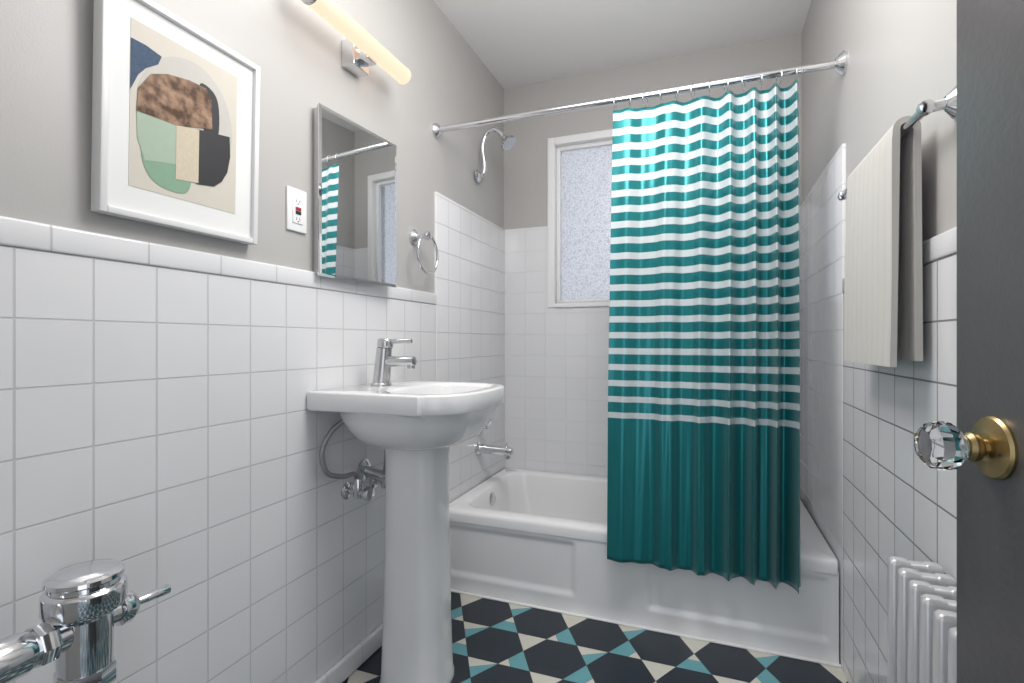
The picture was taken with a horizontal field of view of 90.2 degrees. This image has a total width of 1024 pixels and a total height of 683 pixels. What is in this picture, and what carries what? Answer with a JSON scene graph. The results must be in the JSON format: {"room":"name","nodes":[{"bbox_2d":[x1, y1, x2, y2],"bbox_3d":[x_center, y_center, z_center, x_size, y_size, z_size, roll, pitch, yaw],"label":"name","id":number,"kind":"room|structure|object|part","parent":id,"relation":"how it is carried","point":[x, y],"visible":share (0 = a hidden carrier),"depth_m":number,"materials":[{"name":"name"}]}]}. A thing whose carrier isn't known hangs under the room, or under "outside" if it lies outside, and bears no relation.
{"room":"bathroom","nodes":[
{"label":"bathroom","id":0,"kind":"room"},
{"bbox_2d":[0,0,503,292],"bbox_3d":[-0.590,-0.196,1.693,0.120,2.540,2.990,0,0,21],"label":"plaster","id":1,"kind":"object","parent":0,"point":[46,46],"visible":0.25,"depth_m":1.42,"materials":[{"name":"paint"}]},
{"bbox_2d":[91,0,259,244],"bbox_3d":[-0.716,-0.470,1.126,0.038,0.448,0.361,0,0,21],"label":"framed artwork","id":2,"kind":"object","parent":1,"relation":"attached to","point":[176,110],"visible":1,"depth_m":1.08,"materials":[{"name":"paper"}]},
{"bbox_3d":[-0.777,-0.470,0.964,0.038,0.448,0.014,0,0,21],"label":"frame","id":3,"kind":"part","parent":2,"relation":"part of","materials":[{"name":"white wood"}]},
{"bbox_3d":[-0.721,-0.253,1.128,0.028,0.014,0.333,0,0,21],"label":"frame","id":4,"kind":"part","parent":2,"relation":"part of","materials":[{"name":"white wood"}]},
{"bbox_2d":[128,17,236,213],"bbox_3d":[-0.713,-0.475,1.123,0.010,0.331,0.245,0,0,21],"label":"print","id":5,"kind":"object","parent":2,"relation":"attached to","point":[182,99],"depth_m":1.10,"materials":[{"name":"paper"}]},
{"bbox_3d":[-0.711,-0.687,1.125,0.028,0.014,0.333,0,0,21],"label":"frame","id":6,"kind":"part","parent":2,"relation":"part of","materials":[{"name":"white wood"}]},
{"bbox_3d":[-0.655,-0.470,1.289,0.038,0.448,0.014,0,0,21],"label":"frame","id":7,"kind":"part","parent":2,"relation":"part of","materials":[{"name":"white wood"}]},
{"bbox_2d":[0,246,435,682],"bbox_3d":[-0.695,0.458,1.246,0.018,1.232,2.040,0,0,21],"label":"wainscot tile","id":8,"kind":"structure","parent":1,"relation":"attached to","point":[156,421],"depth_m":1.15,"materials":[{"name":"white tile"}]},
{"bbox_2d":[0,559,170,682],"bbox_3d":[-0.734,0.717,0.814,0.216,0.715,0.300,0,0,21],"label":"valve","id":9,"kind":"object","parent":8,"relation":"attached to","point":[80,604],"visible":1,"depth_m":0.78,"materials":[{"name":"silver metal"}]},
{"bbox_2d":[30,626,73,662],"bbox_3d":[-0.691,0.449,0.775,0.046,0.046,0.075,0,0,21],"label":"nut","id":10,"kind":"object","parent":9,"relation":"attached to","point":[48,644],"depth_m":0.75,"materials":[{"name":"silver metal"}]},
{"bbox_2d":[114,590,139,625],"bbox_3d":[-0.664,0.449,0.846,0.054,0.054,0.078,0,0,21],"label":"socket","id":11,"kind":"object","parent":9,"relation":"attached to","point":[126,612],"depth_m":0.85,"materials":[{"name":"silver metal"}]},
{"bbox_3d":[-0.641,0.453,0.906,0.018,0.018,0.062,0,0,21],"label":"handle","id":12,"kind":"part","parent":9,"relation":"part of","materials":[{"name":"silver metal"}]},
{"bbox_2d":[314,623,382,682],"bbox_3d":[-0.660,1.039,1.286,0.020,0.070,1.980,0,0,21],"label":"cove","id":13,"kind":"object","parent":8,"relation":"attached to","point":[339,672],"depth_m":1.65,"materials":[{"name":"tile"}]},
{"bbox_2d":[0,216,436,304],"bbox_3d":[-0.694,-0.182,1.246,0.022,0.050,2.040,0,0,21],"label":"tile trim","id":14,"kind":"structure","parent":1,"relation":"attached to","point":[16,233],"depth_m":1.09,"materials":[{"name":"tile"}]},
{"bbox_2d":[286,186,306,233],"bbox_3d":[-0.611,-0.373,1.451,0.012,0.122,0.074,0,0,21],"label":"outlet","id":15,"kind":"object","parent":1,"relation":"attached to","point":[296,200],"visible":1,"depth_m":1.44,"materials":[{"name":"white paint"}]},
{"bbox_2d":[313,103,395,287],"bbox_3d":[-0.504,-0.447,1.666,0.059,0.508,0.361,0,0,21],"label":"wall mirror","id":16,"kind":"object","parent":1,"relation":"attached to","point":[354,167],"visible":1,"depth_m":1.62,"materials":[{"name":"clear glass"}]},
{"bbox_2d":[301,0,410,84],"bbox_3d":[-0.495,-0.924,1.598,0.124,0.086,0.470,0,0,21],"label":"vanity light","id":17,"kind":"object","parent":1,"relation":"attached to","point":[360,50],"visible":1,"depth_m":1.62,"materials":[{"name":"beige glass"}]},
{"bbox_3d":[-0.510,-0.923,1.663,0.050,0.085,0.080,0,0,21],"label":"wall plate","id":18,"kind":"part","parent":17,"relation":"part of","materials":[{"name":"silver metal"}]},
{"bbox_2d":[409,229,438,274],"bbox_3d":[-0.357,-0.355,2.023,0.082,0.186,0.163,0,0,21],"label":"towel ring","id":19,"kind":"object","parent":1,"relation":"attached to","point":[415,238],"visible":1,"depth_m":2.01,"materials":[{"name":"silver metal"}]},
{"bbox_2d":[435,192,504,503],"bbox_3d":[-0.191,0.214,2.579,0.020,1.720,0.810,0,0,21],"label":"tile","id":20,"kind":"structure","parent":1,"relation":"attached to","point":[470,271],"depth_m":2.50,"materials":[{"name":"white tile"}]},
{"bbox_2d":[477,417,492,434],"bbox_3d":[-0.128,0.417,2.577,0.094,0.114,0.100,0,0,21],"label":"shower valve","id":21,"kind":"object","parent":20,"relation":"attached to","point":[489,423],"visible":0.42,"depth_m":2.56,"materials":[{"name":"silver metal"}]},
{"bbox_2d":[475,441,512,458],"bbox_3d":[-0.084,0.542,2.560,0.188,0.080,0.068,0,0,21],"label":"tub spout","id":22,"kind":"object","parent":20,"relation":"attached to","point":[505,451],"visible":1,"depth_m":2.54,"materials":[{"name":"silver metal"}]},
{"bbox_3d":[-0.080,0.544,2.558,0.179,0.053,0.048,0,0,21],"label":"spout","id":23,"kind":"part","parent":22,"relation":"part of","materials":[{"name":"silver metal"}]},
{"bbox_2d":[475,127,515,182],"bbox_3d":[-0.080,-0.942,2.553,0.205,0.270,0.084,0,0,21],"label":"shower head","id":24,"kind":"object","parent":1,"relation":"attached to","point":[508,142],"visible":1,"depth_m":2.56},
{"bbox_3d":[-0.105,-0.954,2.568,0.149,0.247,0.021,0,0,21],"label":"arm","id":25,"kind":"part","parent":24,"relation":"part of","materials":[{"name":"silver metal"}]},
{"bbox_2d":[432,50,847,137],"bbox_3d":[0.379,-0.912,1.936,1.520,0.072,0.072,0,0,21],"label":"curtain rod","id":26,"kind":"object","parent":1,"relation":"attached to","point":[840,63],"visible":1,"depth_m":1.87,"materials":[{"name":"silver metal"}]},
{"bbox_2d":[607,65,800,593],"bbox_3d":[0.659,-0.055,1.800,0.636,1.745,0.127,0,0,22],"label":"shower curtain","id":27,"kind":"object","parent":26,"relation":"hanging from","point":[703,468],"visible":0.97,"depth_m":1.79,"materials":[{"name":"teal fabric"}]},
{"bbox_2d":[504,79,554,229],"bbox_3d":[0.120,-0.196,2.969,0.305,2.540,0.140,0,0,21],"label":"plaster","id":28,"kind":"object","parent":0,"point":[525,164],"visible":0.36,"depth_m":2.90,"materials":[{"name":"paint"}]},
{"bbox_2d":[505,226,551,471],"bbox_3d":[0.095,0.214,2.905,0.287,1.720,0.018,0,0,21],"label":"tile","id":29,"kind":"structure","parent":28,"relation":"attached to","point":[528,318],"depth_m":2.90,"materials":[{"name":"white tile"}]},
{"bbox_2d":[343,592,847,682],"bbox_3d":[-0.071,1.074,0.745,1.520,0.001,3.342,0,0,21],"label":"tiles","id":30,"kind":"structure","parent":0,"point":[550,657],"depth_m":1.73,"materials":[{"name":"tile"}]},
{"bbox_2d":[307,380,503,682],"bbox_3d":[-0.289,0.609,1.617,0.488,0.930,0.480,0,0,21],"label":"pedestal sink","id":31,"kind":"object","parent":30,"relation":"on","point":[416,423],"visible":1,"depth_m":1.53,"materials":[{"name":"ceramic"}]},
{"bbox_3d":[-0.457,0.482,1.618,0.025,0.042,0.044,0,0,21],"label":"valve knob","id":32,"kind":"part","parent":31,"relation":"part of","materials":[{"name":"silver metal"}]},
{"bbox_2d":[371,338,416,385],"bbox_3d":[-0.385,0.067,1.653,0.158,0.155,0.066,0,0,21],"label":"sink faucet","id":33,"kind":"object","parent":31,"relation":"on","point":[384,360],"visible":1,"depth_m":1.64,"materials":[{"name":"silver metal"}]},
{"bbox_3d":[-0.367,0.066,1.646,0.121,0.036,0.036,0,0,21],"label":"spout","id":34,"kind":"part","parent":33,"relation":"part of","materials":[{"name":"silver metal"}]},
{"bbox_3d":[-0.368,-0.001,1.647,0.103,0.017,0.014,0,0,21],"label":"lever","id":35,"kind":"part","parent":33,"relation":"part of","materials":[{"name":"silver metal"}]},
{"bbox_2d":[307,380,503,450],"bbox_3d":[-0.285,0.234,1.615,0.480,0.180,0.480,0,0,21],"label":"basin","id":36,"kind":"object","parent":31,"relation":"in","point":[404,415],"depth_m":1.43,"materials":[{"name":"ceramic"}]},
{"bbox_2d":[451,589,840,667],"bbox_3d":[0.384,1.071,1.949,1.504,0.006,0.014,0,0,21],"label":"trim","id":37,"kind":"structure","parent":30,"relation":"on","point":[452,590],"depth_m":1.89,"materials":[{"name":"white paint"}]},
{"bbox_2d":[449,468,838,663],"bbox_3d":[0.523,0.901,2.317,1.494,0.345,0.775,0,0,21],"label":"bathtub","id":38,"kind":"object","parent":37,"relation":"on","point":[538,538],"visible":0.82,"depth_m":1.99,"materials":[{"name":"white ceramic"}]},
{"bbox_3d":[-0.097,0.789,2.559,0.015,0.064,0.064,0,0,21],"label":"overflow plate","id":39,"kind":"part","parent":38,"relation":"part of","materials":[{"name":"silver metal"}]},
{"bbox_2d":[449,468,838,574],"bbox_3d":[0.523,0.875,2.317,1.494,0.293,0.775,0,0,21],"label":"tub basin","id":40,"kind":"object","parent":38,"relation":"in","point":[516,521],"depth_m":2.14,"materials":[{"name":"white ceramic"}]},
{"bbox_2d":[887,556,956,682],"bbox_3d":[0.705,0.743,0.818,0.084,0.662,0.349,0,0,21],"label":"radiator","id":41,"kind":"object","parent":30,"relation":"on","point":[921,599],"visible":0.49,"depth_m":0.86,"materials":[{"name":"metal"}]},
{"bbox_2d":[434,0,811,88],"bbox_3d":[0.177,-1.516,1.403,1.760,0.100,3.030,0,0,21],"label":"ceiling","id":42,"kind":"structure","parent":0,"point":[520,42],"depth_m":2.38,"materials":[{"name":"white paint"}]},
{"bbox_2d":[555,40,760,136],"bbox_3d":[0.749,-1.284,2.732,1.040,0.365,0.140,0,0,21],"label":"wall","id":43,"kind":"structure","parent":0,"point":[735,60],"depth_m":2.67,"materials":[{"name":"paint"}]},
{"bbox_2d":[547,138,556,307],"bbox_3d":[0.230,-0.662,2.877,0.042,0.948,0.074,0,0,21],"label":"window frame","id":44,"kind":"structure","parent":43,"relation":"attached to","point":[551,147],"depth_m":2.84,"materials":[{"name":"white paint"}]},
{"bbox_2d":[555,129,612,302],"bbox_3d":[0.732,-0.673,2.688,1.032,0.925,0.074,0,0,21],"label":"window frame","id":45,"kind":"structure","parent":43,"relation":"in","point":[602,138],"depth_m":2.83,"materials":[{"name":"white paint"}]},
{"bbox_3d":[0.267,-0.652,2.884,0.022,0.883,0.035,0,0,21],"label":"sash","id":46,"kind":"part","parent":45,"relation":"part of","materials":[{"name":"white wood"}]},
{"bbox_3d":[0.739,-0.221,2.706,0.988,0.020,0.035,0,0,21],"label":"sash bottom","id":47,"kind":"part","parent":45,"relation":"part of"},
{"bbox_3d":[0.739,-1.083,2.706,0.988,0.022,0.035,0,0,21],"label":"sash","id":48,"kind":"part","parent":45,"relation":"part of","materials":[{"name":"white paint"}]},
{"bbox_2d":[561,145,611,299],"bbox_3d":[0.742,-0.651,2.713,1.000,0.850,0.001,0,0,21],"label":"window","id":49,"kind":"structure","parent":45,"relation":"in","point":[586,174],"depth_m":2.84,"materials":[{"name":"white glass"}]},
{"bbox_2d":[761,33,801,203],"bbox_3d":[1.317,-0.196,2.517,0.175,2.540,0.140,0,0,21],"label":"plaster","id":50,"kind":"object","parent":43,"relation":"part of","point":[783,52],"visible":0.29,"depth_m":2.44,"materials":[{"name":"paint"}]},
{"bbox_2d":[802,0,956,241],"bbox_3d":[0.944,-0.196,1.113,0.120,2.540,2.990,0,0,21],"label":"plaster","id":51,"kind":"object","parent":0,"point":[902,54],"visible":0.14,"depth_m":1.33,"materials":[{"name":"paint"}]},
{"bbox_2d":[800,143,845,669],"bbox_3d":[1.232,0.214,2.042,0.019,1.720,0.810,0,0,21],"label":"tile","id":52,"kind":"structure","parent":51,"relation":"attached to","point":[822,215],"depth_m":1.92,"materials":[{"name":"white tile"}]},
{"bbox_2d":[837,85,956,200],"bbox_3d":[0.884,-0.433,1.213,0.064,0.056,0.661,0,0,21],"label":"towel bar","id":53,"kind":"object","parent":51,"relation":"attached to","point":[948,104],"visible":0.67,"depth_m":0.93,"materials":[{"name":"silver metal"}]},
{"bbox_2d":[844,116,922,366],"bbox_3d":[0.856,-0.201,1.194,0.056,0.505,0.362,0,0,21],"label":"bath towel","id":54,"kind":"object","parent":53,"relation":"hanging from","point":[883,281],"visible":0.98,"depth_m":1.08,"materials":[{"name":"grey fabric"}]},
{"bbox_3d":[0.779,-0.431,0.930,0.042,0.024,0.020,0,0,21],"label":"post","id":55,"kind":"part","parent":53,"relation":"part of","materials":[{"name":"silver metal"}]},
{"bbox_2d":[842,226,956,292],"bbox_3d":[0.745,-0.182,0.756,0.021,0.050,1.940,0,0,21],"label":"tile trim","id":56,"kind":"structure","parent":51,"relation":"attached to","point":[943,245],"depth_m":0.97,"materials":[{"name":"tile"}]},
{"bbox_2d":[843,254,956,682],"bbox_3d":[0.746,0.458,0.755,0.018,1.232,1.940,0,0,21],"label":"wainscot tile","id":57,"kind":"structure","parent":51,"relation":"attached to","point":[895,504],"depth_m":1.25,"materials":[{"name":"white tile"}]},
{"bbox_2d":[957,0,1023,682],"bbox_3d":[0.496,0.003,0.290,0.030,2.118,0.720,0,0,13],"label":"door","id":58,"kind":"structure","parent":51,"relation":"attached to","point":[990,33],"depth_m":0.58,"materials":[{"name":"grey paint"}]},
{"bbox_2d":[971,416,1018,479],"bbox_3d":[0.541,0.120,0.577,0.010,0.071,0.071,0,0,13],"label":"rosette","id":59,"kind":"object","parent":58,"relation":"attached to","point":[1001,438],"visible":0.86,"depth_m":0.56,"materials":[{"name":"gold metal"}]},
{"bbox_2d":[964,432,990,461],"bbox_3d":[0.526,0.120,0.580,0.024,0.033,0.033,0,0,13],"label":"shank","id":60,"kind":"object","parent":59,"relation":"attached to","point":[980,447],"visible":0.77,"depth_m":0.57,"materials":[{"name":"gold metal"}]},
{"bbox_2d":[914,421,969,469],"bbox_3d":[0.495,0.120,0.587,0.044,0.057,0.056,0,0,21],"label":"door knob","id":61,"kind":"object","parent":60,"relation":"attached to","point":[940,445],"depth_m":0.57,"materials":[{"name":"clear glass"}]},
{"bbox_3d":[0.749,0.432,2.732,1.040,1.285,0.140,0,0,21],"label":"plaster","id":62,"kind":"object","parent":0,"visible":0},
{"bbox_2d":[552,306,608,476],"bbox_3d":[0.725,0.436,2.667,1.060,1.275,0.018,0,0,21],"label":"tile","id":63,"kind":"structure","parent":62,"relation":"attached to","point":[580,335],"depth_m":2.79,"materials":[{"name":"white tile"}]},
{"bbox_2d":[554,302,608,307],"bbox_3d":[0.731,-0.200,2.685,1.032,0.023,0.080,0,0,21],"label":"sill","id":64,"kind":"structure","parent":62,"relation":"attached to","point":[593,304],"depth_m":2.77,"materials":[{"name":"white paint"}]}
]}

